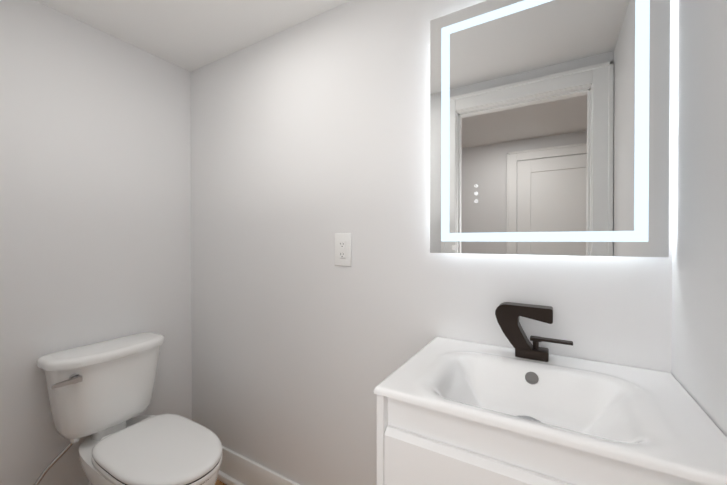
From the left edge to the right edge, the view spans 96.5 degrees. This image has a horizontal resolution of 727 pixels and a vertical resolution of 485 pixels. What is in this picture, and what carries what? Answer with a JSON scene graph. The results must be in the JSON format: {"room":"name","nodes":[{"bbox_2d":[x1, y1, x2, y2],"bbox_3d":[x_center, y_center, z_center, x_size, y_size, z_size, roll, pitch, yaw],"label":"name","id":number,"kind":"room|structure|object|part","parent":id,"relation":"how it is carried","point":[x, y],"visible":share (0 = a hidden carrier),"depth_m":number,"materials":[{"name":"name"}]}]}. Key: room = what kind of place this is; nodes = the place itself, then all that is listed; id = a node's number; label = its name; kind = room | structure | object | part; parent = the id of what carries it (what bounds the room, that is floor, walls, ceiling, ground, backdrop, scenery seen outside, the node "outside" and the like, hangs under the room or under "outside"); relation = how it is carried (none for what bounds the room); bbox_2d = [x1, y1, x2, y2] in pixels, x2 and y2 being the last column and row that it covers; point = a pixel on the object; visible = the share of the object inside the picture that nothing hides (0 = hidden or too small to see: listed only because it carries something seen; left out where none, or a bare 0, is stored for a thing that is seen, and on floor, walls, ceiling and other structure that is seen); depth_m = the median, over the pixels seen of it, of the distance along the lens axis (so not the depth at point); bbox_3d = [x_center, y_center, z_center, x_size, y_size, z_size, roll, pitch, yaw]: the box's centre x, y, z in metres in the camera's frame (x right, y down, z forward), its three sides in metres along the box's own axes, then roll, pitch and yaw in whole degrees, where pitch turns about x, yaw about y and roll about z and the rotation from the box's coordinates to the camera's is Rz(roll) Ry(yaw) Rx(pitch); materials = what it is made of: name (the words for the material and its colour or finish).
{"room":"bathroom","nodes":[
{"label":"bathroom","id":0,"kind":"room"},
{"bbox_2d":[0,0,191,484],"bbox_3d":[-1.320,0.138,1.382,0.115,2.200,1.145,0,0,31],"label":"wall","id":1,"kind":"structure","parent":0,"point":[95,185],"depth_m":1.41,"materials":[{"name":"paint"}]},
{"bbox_2d":[36,0,350,71],"bbox_3d":[-0.556,-0.995,0.196,5.030,0.080,2.630,0,0,31],"label":"ceiling","id":2,"kind":"structure","parent":0,"point":[190,35],"depth_m":1.41,"materials":[{"name":"paint"}]},
{"bbox_2d":[215,480,225,484],"bbox_3d":[-0.556,1.275,0.210,5.030,0.060,2.630,0,0,31],"label":"floor","id":3,"kind":"structure","parent":0,"point":[218,482],"depth_m":1.67,"materials":[{"name":"brown wood"}]},
{"bbox_2d":[33,332,222,484],"bbox_3d":[-0.902,0.843,1.250,0.736,0.790,0.515,0,0,31],"label":"toilet","id":4,"kind":"object","parent":3,"relation":"on","point":[101,393],"visible":1,"depth_m":1.28,"materials":[{"name":"white ceramic"}]},
{"bbox_3d":[-1.114,0.523,1.217,0.035,0.034,0.091,0,0,31],"label":"flush lever","id":5,"kind":"part","parent":4,"relation":"part of","materials":[{"name":"silver metal"}]},
{"bbox_3d":[-1.101,0.465,1.414,0.216,0.037,0.432,0,0,31],"label":"lid","id":6,"kind":"part","parent":4,"relation":"part of","materials":[{"name":"white ceramic"}]},
{"bbox_3d":[-1.107,0.638,1.418,0.192,0.308,0.392,0,0,31],"label":"tank","id":7,"kind":"part","parent":4,"relation":"part of","materials":[{"name":"white ceramic"}]},
{"bbox_3d":[-0.777,0.796,1.260,0.529,0.025,0.332,0,0,31],"label":"seat","id":8,"kind":"part","parent":4,"relation":"part of","materials":[{"name":"white plastic"}]},
{"bbox_2d":[373,302,726,484],"bbox_3d":[0.395,0.710,0.778,0.604,1.062,0.444,0,0,31],"label":"bathroom vanity","id":9,"kind":"object","parent":3,"relation":"on","point":[525,411],"visible":1,"depth_m":0.69,"materials":[{"name":"ceramic"}]},
{"bbox_2d":[495,302,572,361],"bbox_3d":[0.479,0.252,0.919,0.193,0.147,0.048,0,0,31],"label":"faucet","id":10,"kind":"object","parent":9,"relation":"on","point":[507,314],"depth_m":0.91,"materials":[{"name":"brown metal"}]},
{"bbox_2d":[191,0,673,484],"bbox_3d":[-0.083,0.138,1.364,2.264,2.200,0.150,0,0,31],"label":"wall","id":11,"kind":"structure","parent":0,"point":[310,138],"depth_m":1.18,"materials":[{"name":"paint"}]},
{"bbox_2d":[335,233,350,265],"bbox_3d":[-0.084,0.029,1.311,0.080,0.132,0.010,0,0,31],"label":"outlet","id":12,"kind":"object","parent":11,"relation":"attached to","point":[342,249],"visible":1,"depth_m":1.31,"materials":[{"name":"white plastic"}]},
{"bbox_3d":[0.491,-0.355,0.954,0.602,0.780,0.033,0,0,31],"label":"led mirror","id":13,"kind":"part","parent":11,"relation":"part of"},
{"bbox_2d":[671,0,726,436],"bbox_3d":[0.531,0.145,0.290,0.115,2.200,1.145,0,0,31],"label":"wall","id":14,"kind":"structure","parent":0,"point":[699,293],"depth_m":0.65,"materials":[{"name":"paint"}]}
]}

